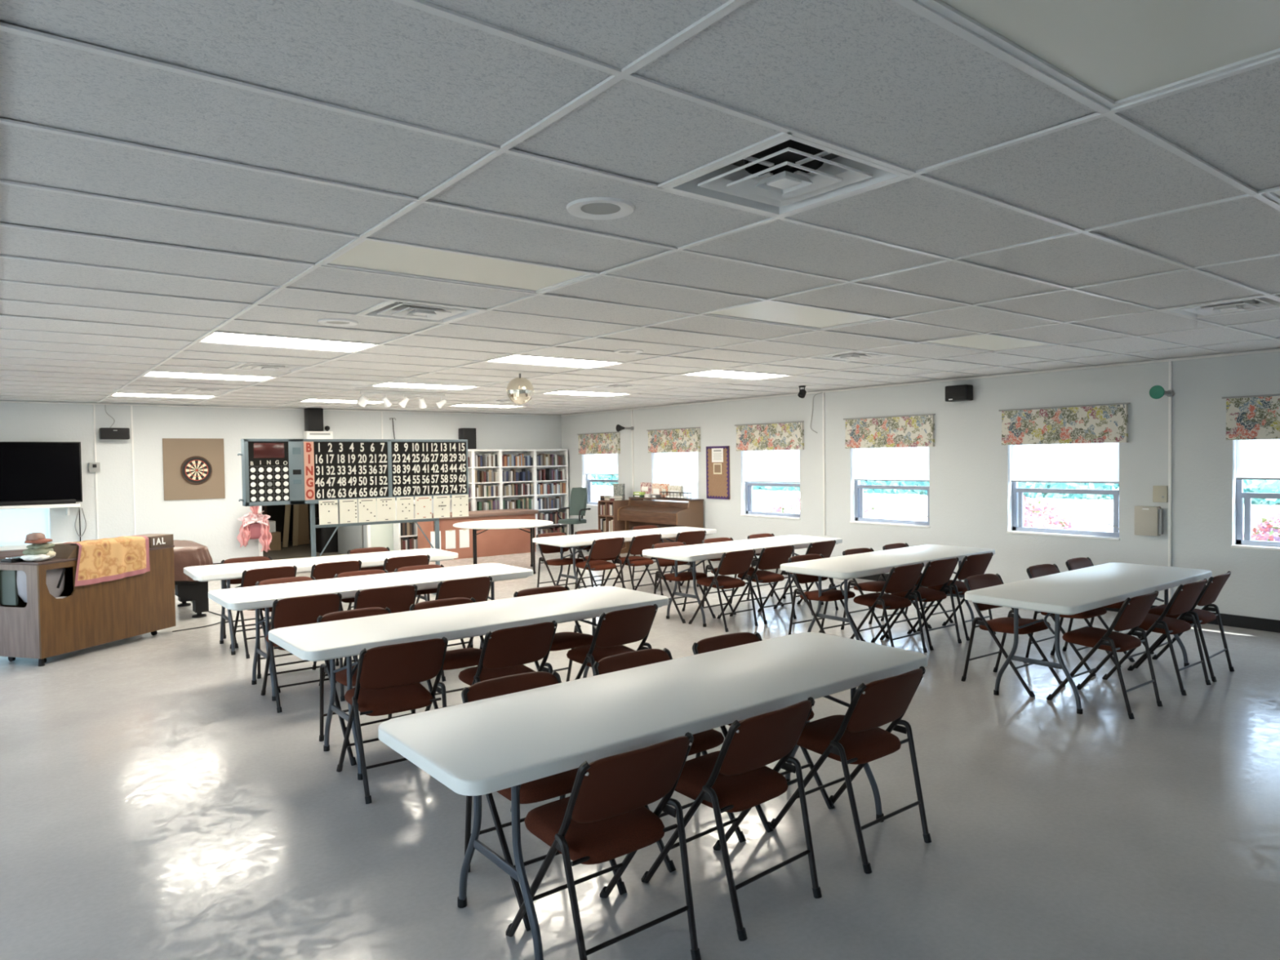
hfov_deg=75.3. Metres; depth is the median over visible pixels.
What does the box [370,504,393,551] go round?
door
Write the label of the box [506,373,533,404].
ball
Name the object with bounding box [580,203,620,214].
grille
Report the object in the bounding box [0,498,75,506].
soundbar
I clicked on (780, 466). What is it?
roller blind
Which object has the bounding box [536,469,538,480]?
book
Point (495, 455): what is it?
book
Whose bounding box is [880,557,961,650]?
folding chair
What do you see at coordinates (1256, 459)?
roller blind
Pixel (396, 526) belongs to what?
bookcase
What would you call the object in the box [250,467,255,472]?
lamp
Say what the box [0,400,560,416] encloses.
trim
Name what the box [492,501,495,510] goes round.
book
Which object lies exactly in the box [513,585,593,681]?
folding chair
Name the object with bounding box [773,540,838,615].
folding chair
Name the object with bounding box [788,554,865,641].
folding chair
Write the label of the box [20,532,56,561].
cloth bundle
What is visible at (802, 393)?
ceiling spotlight
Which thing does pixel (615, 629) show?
folding chair
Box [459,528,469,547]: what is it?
paper
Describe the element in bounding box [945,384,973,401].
wall speaker
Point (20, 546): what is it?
folding table
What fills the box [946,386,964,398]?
grille
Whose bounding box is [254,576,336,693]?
folding chair
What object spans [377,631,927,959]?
folding table
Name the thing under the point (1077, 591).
folding table
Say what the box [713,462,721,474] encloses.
notice sheet
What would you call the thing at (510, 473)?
book
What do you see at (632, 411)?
trim
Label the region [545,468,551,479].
book
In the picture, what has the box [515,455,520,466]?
book
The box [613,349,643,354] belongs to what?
ceiling speaker
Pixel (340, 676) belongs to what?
folding chair
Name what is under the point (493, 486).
book
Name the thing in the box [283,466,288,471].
lamp
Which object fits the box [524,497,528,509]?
book
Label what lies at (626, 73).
ceiling grid
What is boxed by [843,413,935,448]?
window valance
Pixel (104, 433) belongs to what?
speaker
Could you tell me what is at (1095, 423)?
window valance
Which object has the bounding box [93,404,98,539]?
trim
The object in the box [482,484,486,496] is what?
book
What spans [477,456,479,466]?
book
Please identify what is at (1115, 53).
ceiling light
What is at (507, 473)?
book
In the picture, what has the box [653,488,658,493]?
print
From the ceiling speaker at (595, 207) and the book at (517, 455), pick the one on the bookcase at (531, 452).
the book at (517, 455)
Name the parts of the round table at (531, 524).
leg, leg, leg, leg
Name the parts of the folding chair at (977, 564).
leg, seat, leg, leg, backrest, leg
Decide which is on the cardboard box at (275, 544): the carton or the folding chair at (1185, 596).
the carton
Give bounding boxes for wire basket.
[659,491,691,499]
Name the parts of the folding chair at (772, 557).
leg, leg, seat, backrest, leg, leg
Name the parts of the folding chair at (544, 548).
leg, leg, backrest, seat, leg, leg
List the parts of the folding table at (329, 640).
leg, leg, leg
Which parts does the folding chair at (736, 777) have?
leg, leg, seat, backrest, leg, leg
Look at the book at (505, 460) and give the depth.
16.30 m
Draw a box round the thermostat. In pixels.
[1152,485,1168,502]
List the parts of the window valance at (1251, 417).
curtain rod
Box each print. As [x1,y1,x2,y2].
[614,488,621,495]
[641,486,648,491]
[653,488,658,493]
[669,489,679,495]
[714,464,720,472]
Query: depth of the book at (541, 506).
16.81 m
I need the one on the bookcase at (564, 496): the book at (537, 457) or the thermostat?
the book at (537, 457)
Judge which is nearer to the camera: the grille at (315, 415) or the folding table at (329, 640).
the folding table at (329, 640)
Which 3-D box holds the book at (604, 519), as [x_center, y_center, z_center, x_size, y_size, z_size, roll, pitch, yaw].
[-0.632,0.829,15.360,0.150,0.223,0.042,-2,2,-38]
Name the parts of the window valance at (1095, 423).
curtain rod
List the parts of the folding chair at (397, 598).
leg, leg, backrest, leg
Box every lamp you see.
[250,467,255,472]
[250,475,255,479]
[250,482,256,487]
[250,489,256,494]
[250,496,256,501]
[258,467,263,472]
[258,481,264,486]
[258,488,264,493]
[259,496,264,501]
[266,474,272,479]
[267,488,272,493]
[267,496,272,501]
[275,481,280,486]
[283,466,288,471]
[283,474,288,479]
[283,481,288,486]
[283,488,288,493]
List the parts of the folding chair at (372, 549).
backrest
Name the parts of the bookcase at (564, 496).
panel, shelf, panel, panel, shelf, shelf, shelf, panel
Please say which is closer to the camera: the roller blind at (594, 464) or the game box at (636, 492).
the game box at (636, 492)
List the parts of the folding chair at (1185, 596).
leg, seat, leg, leg, backrest, leg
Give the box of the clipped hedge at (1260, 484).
[591,474,1279,505]
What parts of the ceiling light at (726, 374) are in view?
diffuser panel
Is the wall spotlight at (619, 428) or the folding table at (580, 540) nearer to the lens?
the folding table at (580, 540)
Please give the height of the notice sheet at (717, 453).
0.230 m
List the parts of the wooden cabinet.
panel, panel, panel, panel, panel, sign plate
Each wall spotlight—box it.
[615,424,634,431]
[1149,385,1174,399]
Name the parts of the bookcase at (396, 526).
panel, shelf, panel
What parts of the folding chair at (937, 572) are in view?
leg, seat, leg, leg, backrest, leg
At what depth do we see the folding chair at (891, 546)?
8.50 m
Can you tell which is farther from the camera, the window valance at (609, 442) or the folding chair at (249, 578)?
the window valance at (609, 442)
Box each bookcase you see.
[392,500,417,551]
[449,449,474,511]
[473,448,502,511]
[500,448,536,544]
[534,448,568,544]
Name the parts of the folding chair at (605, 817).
leg, leg, seat, backrest, leg, leg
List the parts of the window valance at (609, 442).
curtain rod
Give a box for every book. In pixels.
[400,523,403,536]
[400,538,403,550]
[402,522,404,535]
[402,540,405,550]
[404,522,407,535]
[404,537,409,549]
[406,522,409,535]
[408,537,413,549]
[409,523,413,535]
[409,524,412,535]
[412,522,417,534]
[413,538,417,549]
[475,470,476,482]
[475,484,480,497]
[476,455,482,466]
[476,470,479,482]
[476,502,481,511]
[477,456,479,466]
[480,471,484,482]
[480,484,482,497]
[482,453,487,466]
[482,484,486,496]
[483,502,487,510]
[485,470,491,482]
[485,471,488,482]
[485,501,491,510]
[486,485,491,496]
[487,453,491,466]
[487,499,492,510]
[489,484,495,496]
[490,486,493,496]
[491,454,494,466]
[491,471,493,481]
[492,499,497,509]
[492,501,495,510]
[493,471,497,481]
[494,454,497,466]
[495,485,497,496]
[502,455,504,466]
[502,470,506,481]
[502,499,505,509]
[504,456,506,466]
[504,500,507,509]
[505,484,511,495]
[506,471,508,481]
[506,486,508,495]
[507,454,511,466]
[507,471,512,481]
[508,484,514,495]
[511,453,514,466]
[511,469,515,481]
[513,483,517,495]
[514,499,520,508]
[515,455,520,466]
[515,471,518,481]
[516,454,522,466]
[517,483,523,495]
[517,484,520,495]
[518,498,524,508]
[520,471,525,480]
[520,483,524,494]
[521,468,528,480]
[523,456,527,466]
[524,455,529,466]
[524,483,529,494]
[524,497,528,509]
[528,498,531,509]
[536,456,538,466]
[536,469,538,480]
[537,454,542,465]
[537,484,540,494]
[537,497,540,509]
[538,453,544,465]
[538,482,543,493]
[540,497,546,509]
[540,498,542,509]
[541,469,545,479]
[542,497,547,509]
[543,484,546,493]
[544,453,550,465]
[545,457,548,465]
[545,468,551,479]
[546,484,550,493]
[546,497,551,508]
[548,483,553,493]
[549,453,553,465]
[551,499,553,508]
[552,469,557,479]
[552,513,555,524]
[553,454,557,465]
[553,484,555,493]
[553,497,559,508]
[554,498,556,508]
[555,496,560,508]
[556,482,562,493]
[558,454,564,465]
[558,469,564,479]
[558,471,560,479]
[561,483,565,493]
[600,495,611,497]
[601,518,605,530]
[608,502,613,515]
[609,495,622,498]
[609,497,622,501]
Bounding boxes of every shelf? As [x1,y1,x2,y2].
[0,502,80,515]
[598,499,628,502]
[598,515,613,517]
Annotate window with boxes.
[47,507,50,542]
[586,474,617,506]
[740,482,800,519]
[849,480,929,528]
[1006,481,1119,540]
[1231,462,1279,551]
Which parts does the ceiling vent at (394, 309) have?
plate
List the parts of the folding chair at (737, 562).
leg, leg, seat, backrest, leg, leg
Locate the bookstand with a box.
[597,499,628,548]
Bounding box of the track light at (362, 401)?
[356,391,446,408]
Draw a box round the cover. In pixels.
[0,539,213,582]
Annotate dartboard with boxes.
[180,456,212,484]
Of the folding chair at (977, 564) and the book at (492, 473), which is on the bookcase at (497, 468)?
the book at (492, 473)
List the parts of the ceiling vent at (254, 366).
plate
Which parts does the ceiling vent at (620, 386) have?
plate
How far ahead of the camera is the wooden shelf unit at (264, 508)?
16.99 m
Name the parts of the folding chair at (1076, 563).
leg, backrest, leg, leg, seat, leg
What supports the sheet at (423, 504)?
attached to the board at (275, 472)
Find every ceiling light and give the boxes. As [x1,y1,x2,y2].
[111,391,215,398]
[142,370,274,381]
[199,330,379,351]
[300,398,390,404]
[322,239,597,293]
[373,382,475,390]
[448,404,519,408]
[487,355,623,368]
[546,390,626,396]
[681,368,786,379]
[704,297,888,329]
[916,0,1279,108]
[916,333,1054,351]
[1258,186,1279,204]
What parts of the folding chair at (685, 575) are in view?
leg, leg, backrest, seat, leg, leg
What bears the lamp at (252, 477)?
on the board at (275, 472)
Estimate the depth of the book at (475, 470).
15.92 m
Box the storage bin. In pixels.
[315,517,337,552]
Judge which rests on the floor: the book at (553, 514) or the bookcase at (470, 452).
the bookcase at (470, 452)
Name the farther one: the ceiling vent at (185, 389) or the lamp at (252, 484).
the ceiling vent at (185, 389)
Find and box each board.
[237,438,468,595]
[282,504,290,546]
[292,504,298,546]
[297,503,309,545]
[706,445,729,499]
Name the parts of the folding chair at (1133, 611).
leg, seat, leg, leg, backrest, leg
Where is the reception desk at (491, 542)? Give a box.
[417,508,538,559]
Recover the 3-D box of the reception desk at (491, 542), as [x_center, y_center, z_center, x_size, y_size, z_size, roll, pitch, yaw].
[-2.910,0.966,14.955,2.100,0.780,0.700,-2,2,-38]
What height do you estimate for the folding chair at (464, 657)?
0.787 m
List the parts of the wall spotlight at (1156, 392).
lamp shade, arm, wall plate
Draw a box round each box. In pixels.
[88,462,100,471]
[262,531,280,551]
[632,494,644,497]
[633,491,644,494]
[640,482,651,493]
[644,493,652,497]
[651,483,661,497]
[651,494,659,497]
[661,483,669,497]
[667,485,683,496]
[1134,506,1163,536]
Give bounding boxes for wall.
[0,400,561,563]
[266,503,363,542]
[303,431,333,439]
[560,347,1279,620]
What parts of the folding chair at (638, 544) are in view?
leg, leg, seat, backrest, leg, leg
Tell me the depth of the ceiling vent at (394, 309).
5.29 m
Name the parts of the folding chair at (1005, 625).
leg, backrest, leg, leg, seat, leg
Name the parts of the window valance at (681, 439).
curtain rod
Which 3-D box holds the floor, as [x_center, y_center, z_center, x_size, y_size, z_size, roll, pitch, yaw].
[-2.370,1.622,8.190,13.220,0.200,22.400,-2,2,-38]
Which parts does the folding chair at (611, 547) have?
leg, leg, seat, backrest, leg, leg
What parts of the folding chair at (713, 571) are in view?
leg, leg, backrest, seat, leg, leg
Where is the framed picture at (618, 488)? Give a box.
[613,483,625,500]
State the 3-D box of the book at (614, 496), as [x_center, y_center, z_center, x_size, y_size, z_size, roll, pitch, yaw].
[-0.437,0.312,15.120,0.180,0.040,0.150,-2,2,-38]
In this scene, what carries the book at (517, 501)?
on the bookcase at (531, 452)
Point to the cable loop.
(78, 507)
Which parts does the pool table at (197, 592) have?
leg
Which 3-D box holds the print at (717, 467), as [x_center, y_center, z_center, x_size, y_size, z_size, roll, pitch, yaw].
[1.276,-0.187,13.657,0.001,0.130,0.150,-2,2,-38]
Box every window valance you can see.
[577,431,620,454]
[646,426,700,453]
[734,421,804,450]
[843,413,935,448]
[998,402,1129,444]
[1222,393,1279,439]
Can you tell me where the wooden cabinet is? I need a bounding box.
[0,533,175,666]
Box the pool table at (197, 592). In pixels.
[174,580,208,617]
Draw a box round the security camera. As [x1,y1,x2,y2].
[324,426,329,431]
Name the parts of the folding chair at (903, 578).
leg, seat, leg, leg, backrest, leg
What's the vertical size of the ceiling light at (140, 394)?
0.115 m
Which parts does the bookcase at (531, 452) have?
panel, panel, panel, shelf, shelf, shelf, panel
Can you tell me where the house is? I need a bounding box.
[595,475,1279,496]
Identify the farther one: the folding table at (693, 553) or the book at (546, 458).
the book at (546, 458)
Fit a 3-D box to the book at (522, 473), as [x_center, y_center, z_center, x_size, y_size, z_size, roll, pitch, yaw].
[-2.356,-0.073,16.613,0.055,0.186,0.136,-2,2,-38]
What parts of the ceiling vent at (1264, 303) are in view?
plate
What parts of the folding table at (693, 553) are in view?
leg, leg, leg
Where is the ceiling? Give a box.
[0,0,1279,414]
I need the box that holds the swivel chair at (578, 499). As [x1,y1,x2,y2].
[557,487,591,553]
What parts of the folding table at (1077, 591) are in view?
leg, leg, leg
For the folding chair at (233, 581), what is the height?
0.787 m
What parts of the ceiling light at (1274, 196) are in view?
diffuser panel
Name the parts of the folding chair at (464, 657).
leg, backrest, seat, leg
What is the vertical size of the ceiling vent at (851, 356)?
0.140 m
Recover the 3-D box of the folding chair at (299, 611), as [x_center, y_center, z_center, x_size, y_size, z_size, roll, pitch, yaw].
[-2.451,1.195,5.994,0.494,0.787,0.574,-2,2,-36]
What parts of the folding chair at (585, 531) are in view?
leg, leg, backrest, seat, leg, leg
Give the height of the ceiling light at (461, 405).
0.115 m
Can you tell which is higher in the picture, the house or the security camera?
the security camera
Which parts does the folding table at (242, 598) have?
leg, leg, leg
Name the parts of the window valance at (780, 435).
curtain rod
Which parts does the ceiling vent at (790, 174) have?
plate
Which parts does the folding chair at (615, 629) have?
leg, leg, seat, backrest, leg, leg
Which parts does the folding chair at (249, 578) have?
leg, leg, backrest, leg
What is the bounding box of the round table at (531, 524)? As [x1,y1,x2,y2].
[453,519,553,573]
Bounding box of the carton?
[268,520,275,532]
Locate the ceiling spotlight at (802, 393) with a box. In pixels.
[797,386,806,398]
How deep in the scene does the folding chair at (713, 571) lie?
9.34 m
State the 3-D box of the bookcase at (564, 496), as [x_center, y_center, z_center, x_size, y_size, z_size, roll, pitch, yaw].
[-1.876,0.328,17.054,0.780,1.920,0.280,-2,2,-38]
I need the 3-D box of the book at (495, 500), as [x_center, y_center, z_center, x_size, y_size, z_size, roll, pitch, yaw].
[-2.849,0.500,16.243,0.048,0.242,0.140,-2,2,-38]
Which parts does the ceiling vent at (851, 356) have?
plate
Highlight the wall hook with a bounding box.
[389,417,395,439]
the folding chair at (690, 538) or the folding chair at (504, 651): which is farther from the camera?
the folding chair at (690, 538)
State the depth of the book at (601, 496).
15.32 m
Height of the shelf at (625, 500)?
0.024 m
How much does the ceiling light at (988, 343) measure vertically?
0.115 m
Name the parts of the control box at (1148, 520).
rail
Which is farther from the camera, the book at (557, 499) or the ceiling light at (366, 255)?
the book at (557, 499)
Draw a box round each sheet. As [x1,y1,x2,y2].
[318,499,337,524]
[339,498,357,524]
[358,497,376,522]
[376,497,395,521]
[396,496,413,519]
[414,495,431,519]
[433,495,449,518]
[451,494,468,517]
[711,448,723,462]
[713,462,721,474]
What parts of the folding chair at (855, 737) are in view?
leg, seat, leg, leg, backrest, leg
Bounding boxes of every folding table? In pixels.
[0,541,76,551]
[183,548,457,654]
[208,563,533,701]
[268,586,668,780]
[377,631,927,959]
[532,526,716,588]
[642,534,842,626]
[780,544,995,639]
[964,562,1211,714]
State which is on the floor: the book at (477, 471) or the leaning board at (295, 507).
the leaning board at (295, 507)
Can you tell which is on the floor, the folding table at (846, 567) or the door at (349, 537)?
the folding table at (846, 567)
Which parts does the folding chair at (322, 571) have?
leg, backrest, leg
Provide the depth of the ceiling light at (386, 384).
10.46 m
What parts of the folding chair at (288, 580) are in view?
leg, leg, backrest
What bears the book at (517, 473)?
on the bookcase at (531, 452)
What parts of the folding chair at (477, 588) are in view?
leg, backrest, leg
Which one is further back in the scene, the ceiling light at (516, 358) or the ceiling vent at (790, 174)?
the ceiling light at (516, 358)
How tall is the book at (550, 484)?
0.215 m
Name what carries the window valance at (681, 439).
attached to the wall at (971, 483)
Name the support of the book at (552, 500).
on the bookcase at (564, 496)
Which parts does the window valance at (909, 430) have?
curtain rod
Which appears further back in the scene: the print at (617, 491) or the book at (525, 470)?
the book at (525, 470)
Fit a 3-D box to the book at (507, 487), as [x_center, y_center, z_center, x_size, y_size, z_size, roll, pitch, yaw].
[-2.658,0.219,16.392,0.055,0.182,0.149,-2,2,-38]
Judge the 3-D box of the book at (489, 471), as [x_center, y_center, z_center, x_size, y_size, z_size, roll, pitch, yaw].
[-2.954,-0.078,16.167,0.055,0.234,0.138,-2,2,-38]
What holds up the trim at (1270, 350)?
attached to the wall at (971, 483)
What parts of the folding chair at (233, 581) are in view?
leg, leg, backrest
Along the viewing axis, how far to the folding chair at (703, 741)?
3.80 m
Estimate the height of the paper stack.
0.034 m
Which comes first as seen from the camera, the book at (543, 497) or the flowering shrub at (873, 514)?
the flowering shrub at (873, 514)
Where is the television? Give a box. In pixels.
[0,441,82,502]
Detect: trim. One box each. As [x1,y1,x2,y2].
[0,0,1279,414]
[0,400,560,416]
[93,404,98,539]
[130,405,136,535]
[257,506,370,555]
[381,411,382,439]
[560,348,1279,416]
[631,409,634,494]
[822,392,826,535]
[1168,360,1172,602]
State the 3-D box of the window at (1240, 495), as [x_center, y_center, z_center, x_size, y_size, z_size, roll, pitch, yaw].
[6.150,0.033,7.556,0.175,1.254,1.250,-2,2,-38]
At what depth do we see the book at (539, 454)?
16.83 m
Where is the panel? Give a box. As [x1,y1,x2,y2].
[162,438,225,500]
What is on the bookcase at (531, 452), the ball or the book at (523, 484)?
the book at (523, 484)
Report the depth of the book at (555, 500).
17.02 m
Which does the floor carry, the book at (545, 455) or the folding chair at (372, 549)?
the folding chair at (372, 549)
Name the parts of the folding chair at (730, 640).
leg, backrest, leg, seat, leg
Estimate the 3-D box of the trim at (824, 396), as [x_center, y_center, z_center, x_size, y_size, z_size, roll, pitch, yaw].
[2.647,-0.239,11.922,0.024,2.077,0.024,-2,2,-38]
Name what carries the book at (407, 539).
on the bookcase at (396, 526)
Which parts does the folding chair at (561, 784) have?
leg, leg, backrest, seat, leg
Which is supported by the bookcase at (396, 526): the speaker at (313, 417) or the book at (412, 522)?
the book at (412, 522)
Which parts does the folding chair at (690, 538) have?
leg, leg, backrest, leg, leg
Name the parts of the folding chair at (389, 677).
leg, leg, seat, backrest, leg, leg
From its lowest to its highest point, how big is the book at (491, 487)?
0.194 m
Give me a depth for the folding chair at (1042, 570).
6.68 m
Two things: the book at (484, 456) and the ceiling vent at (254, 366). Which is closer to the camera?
the ceiling vent at (254, 366)
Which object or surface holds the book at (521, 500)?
on the bookcase at (531, 452)
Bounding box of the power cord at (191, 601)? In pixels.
[172,600,226,631]
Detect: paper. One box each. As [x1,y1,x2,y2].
[430,530,440,549]
[445,529,455,549]
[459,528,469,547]
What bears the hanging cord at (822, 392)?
hanging from the ceiling
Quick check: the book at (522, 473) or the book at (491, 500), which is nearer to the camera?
the book at (491, 500)
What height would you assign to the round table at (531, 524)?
0.742 m
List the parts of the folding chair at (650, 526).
leg, leg, backrest, leg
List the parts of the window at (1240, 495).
sill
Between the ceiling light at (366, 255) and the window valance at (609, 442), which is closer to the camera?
the ceiling light at (366, 255)
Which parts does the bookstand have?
upright panel, upright panel, upright panel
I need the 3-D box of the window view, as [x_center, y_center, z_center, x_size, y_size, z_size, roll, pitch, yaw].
[16.259,0.601,44.318,60.000,0.100,130.000,-2,2,-38]
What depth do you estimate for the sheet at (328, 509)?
9.60 m
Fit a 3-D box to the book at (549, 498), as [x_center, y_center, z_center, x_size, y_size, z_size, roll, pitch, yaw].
[-1.878,0.474,16.992,0.048,0.231,0.153,-2,2,-38]
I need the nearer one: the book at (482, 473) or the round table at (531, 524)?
the round table at (531, 524)
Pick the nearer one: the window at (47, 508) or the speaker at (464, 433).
the window at (47, 508)
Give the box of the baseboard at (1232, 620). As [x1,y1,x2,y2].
[719,557,1279,632]
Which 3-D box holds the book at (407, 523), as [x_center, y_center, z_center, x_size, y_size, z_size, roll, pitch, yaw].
[-4.260,0.888,15.145,0.048,0.240,0.150,-2,2,-38]
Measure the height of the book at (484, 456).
0.240 m
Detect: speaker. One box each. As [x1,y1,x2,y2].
[99,427,129,439]
[304,408,323,431]
[317,318,358,326]
[458,427,476,448]
[565,196,635,219]
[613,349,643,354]
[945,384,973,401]
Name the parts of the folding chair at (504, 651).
leg, leg, seat, backrest, leg, leg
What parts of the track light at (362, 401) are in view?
track rail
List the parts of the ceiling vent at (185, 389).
plate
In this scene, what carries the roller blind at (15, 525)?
attached to the wall at (214, 524)
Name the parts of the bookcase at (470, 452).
panel, panel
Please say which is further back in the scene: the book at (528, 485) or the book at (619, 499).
the book at (528, 485)
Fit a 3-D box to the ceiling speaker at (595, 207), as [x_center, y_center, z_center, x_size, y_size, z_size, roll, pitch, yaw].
[-0.148,-1.018,3.125,0.260,0.014,0.260,-2,2,-38]
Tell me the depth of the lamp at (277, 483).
9.26 m
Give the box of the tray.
[0,556,24,562]
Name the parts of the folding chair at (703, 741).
leg, backrest, leg, seat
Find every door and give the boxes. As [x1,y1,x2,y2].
[337,502,363,554]
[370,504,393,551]
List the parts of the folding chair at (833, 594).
leg, leg, backrest, leg, seat, leg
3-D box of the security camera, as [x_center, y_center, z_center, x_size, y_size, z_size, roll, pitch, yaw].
[-5.418,-0.895,14.370,0.090,0.095,0.090,-2,2,-38]
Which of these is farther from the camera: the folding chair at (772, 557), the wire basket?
the wire basket
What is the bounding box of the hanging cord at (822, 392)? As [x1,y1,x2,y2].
[810,391,822,433]
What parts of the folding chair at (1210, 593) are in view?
leg, seat, leg, leg, backrest, leg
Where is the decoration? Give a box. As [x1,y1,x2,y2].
[236,506,271,552]
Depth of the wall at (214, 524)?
13.08 m
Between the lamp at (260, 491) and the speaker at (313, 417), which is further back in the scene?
the speaker at (313, 417)
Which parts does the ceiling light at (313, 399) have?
diffuser panel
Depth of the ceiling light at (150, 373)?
8.95 m
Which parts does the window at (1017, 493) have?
sill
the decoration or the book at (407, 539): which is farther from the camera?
the book at (407, 539)
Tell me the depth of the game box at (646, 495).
14.66 m
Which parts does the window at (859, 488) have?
sill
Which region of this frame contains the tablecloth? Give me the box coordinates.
[62,535,150,586]
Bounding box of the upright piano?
[617,497,704,553]
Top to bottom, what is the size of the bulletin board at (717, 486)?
0.870 m
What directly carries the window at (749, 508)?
in the wall at (971, 483)
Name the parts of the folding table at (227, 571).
leg, leg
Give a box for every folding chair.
[221,555,271,648]
[230,565,297,658]
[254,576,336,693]
[261,592,345,712]
[310,560,361,610]
[316,607,415,765]
[333,569,388,666]
[336,636,448,804]
[342,584,417,666]
[347,546,390,609]
[382,554,430,604]
[394,564,466,648]
[409,597,484,711]
[435,576,492,681]
[458,620,557,685]
[461,671,626,931]
[505,732,701,959]
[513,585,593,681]
[536,532,586,588]
[566,604,657,679]
[574,529,626,588]
[574,537,624,589]
[592,648,746,872]
[612,533,663,595]
[631,524,680,586]
[640,697,822,941]
[651,542,715,623]
[656,530,707,592]
[688,549,758,631]
[692,631,834,832]
[702,537,760,614]
[729,545,796,624]
[746,533,805,606]
[770,666,931,874]
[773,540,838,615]
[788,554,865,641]
[840,547,916,639]
[850,562,927,653]
[880,542,953,628]
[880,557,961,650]
[916,552,995,640]
[960,573,1066,697]
[1023,564,1121,676]
[1046,590,1162,719]
[1062,557,1154,662]
[1102,578,1211,695]
[1134,571,1234,681]
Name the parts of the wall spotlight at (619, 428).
lamp shade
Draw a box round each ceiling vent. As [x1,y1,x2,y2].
[178,386,237,393]
[231,361,309,372]
[360,297,484,323]
[484,399,514,403]
[588,383,650,389]
[663,135,909,217]
[807,351,893,361]
[1160,294,1279,318]
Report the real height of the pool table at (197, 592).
0.730 m
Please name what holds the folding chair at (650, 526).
on the floor
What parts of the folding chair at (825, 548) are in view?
leg, leg, leg, backrest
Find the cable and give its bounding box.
[79,508,80,541]
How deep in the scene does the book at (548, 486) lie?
16.91 m
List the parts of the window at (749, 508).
sill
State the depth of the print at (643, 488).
14.92 m
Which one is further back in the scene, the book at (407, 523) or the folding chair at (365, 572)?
the book at (407, 523)
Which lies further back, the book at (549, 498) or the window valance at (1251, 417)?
the book at (549, 498)
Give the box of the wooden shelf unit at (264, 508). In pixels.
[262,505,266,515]
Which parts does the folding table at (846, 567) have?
leg, leg, leg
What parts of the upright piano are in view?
panel, panel, music panel, lid, panel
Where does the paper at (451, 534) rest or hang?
attached to the reception desk at (491, 542)
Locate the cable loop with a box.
[74,506,86,537]
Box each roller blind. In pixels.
[0,508,48,546]
[584,453,617,475]
[654,451,698,502]
[743,449,799,483]
[853,446,928,481]
[1011,442,1119,483]
[1235,439,1279,479]
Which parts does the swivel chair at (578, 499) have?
armrest, seat, gas post, backrest, armrest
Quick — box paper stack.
[666,495,687,497]
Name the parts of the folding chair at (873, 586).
leg, backrest, leg, seat, leg, leg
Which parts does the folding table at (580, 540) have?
leg, leg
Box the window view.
[591,483,1279,540]
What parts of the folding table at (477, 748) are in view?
leg, leg, leg, leg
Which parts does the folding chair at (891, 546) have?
backrest, leg, leg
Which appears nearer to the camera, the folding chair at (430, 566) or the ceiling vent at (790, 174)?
the ceiling vent at (790, 174)
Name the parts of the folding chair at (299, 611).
leg, leg, seat, backrest, leg, leg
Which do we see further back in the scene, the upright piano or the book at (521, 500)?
the book at (521, 500)
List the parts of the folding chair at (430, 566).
backrest, leg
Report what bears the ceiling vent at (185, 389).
in the ceiling
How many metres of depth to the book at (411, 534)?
15.12 m
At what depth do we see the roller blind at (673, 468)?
14.55 m
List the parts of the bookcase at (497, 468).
panel, panel, panel, shelf, shelf, shelf, panel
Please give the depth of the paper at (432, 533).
14.12 m
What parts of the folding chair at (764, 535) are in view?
leg, backrest, leg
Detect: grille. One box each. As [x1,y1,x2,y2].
[309,408,322,430]
[326,321,349,324]
[464,429,475,448]
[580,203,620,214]
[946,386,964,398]
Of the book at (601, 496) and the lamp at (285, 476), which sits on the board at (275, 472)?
the lamp at (285, 476)
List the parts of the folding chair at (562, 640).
leg, backrest, seat, leg, leg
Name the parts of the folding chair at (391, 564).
leg, backrest, leg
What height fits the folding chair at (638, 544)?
0.787 m
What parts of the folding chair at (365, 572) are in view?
leg, backrest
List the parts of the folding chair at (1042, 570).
leg, backrest, leg, leg, seat, leg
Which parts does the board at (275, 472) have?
game panel, label plate, label plate, label plate, stand post, number panel, cabinet frame, stand rail, number panel, stand post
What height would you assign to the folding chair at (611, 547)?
0.787 m
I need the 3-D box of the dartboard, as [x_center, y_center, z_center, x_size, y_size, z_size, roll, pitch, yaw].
[-7.056,-0.155,13.200,0.450,0.450,0.045,-2,2,-38]
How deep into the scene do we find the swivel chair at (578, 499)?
15.31 m
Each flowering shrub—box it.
[765,496,882,518]
[1023,495,1086,530]
[1243,512,1279,542]
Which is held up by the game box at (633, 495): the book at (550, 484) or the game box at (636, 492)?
the game box at (636, 492)
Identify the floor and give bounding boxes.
[0,539,1279,959]
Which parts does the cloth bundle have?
crown, crumpled cap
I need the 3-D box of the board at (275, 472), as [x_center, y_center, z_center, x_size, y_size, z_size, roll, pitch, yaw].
[-3.340,0.520,9.939,2.730,2.010,0.620,-2,2,-38]
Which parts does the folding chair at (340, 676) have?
leg, leg, seat, backrest, leg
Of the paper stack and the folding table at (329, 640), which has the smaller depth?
the folding table at (329, 640)
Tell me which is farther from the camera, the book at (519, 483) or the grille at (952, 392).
the book at (519, 483)

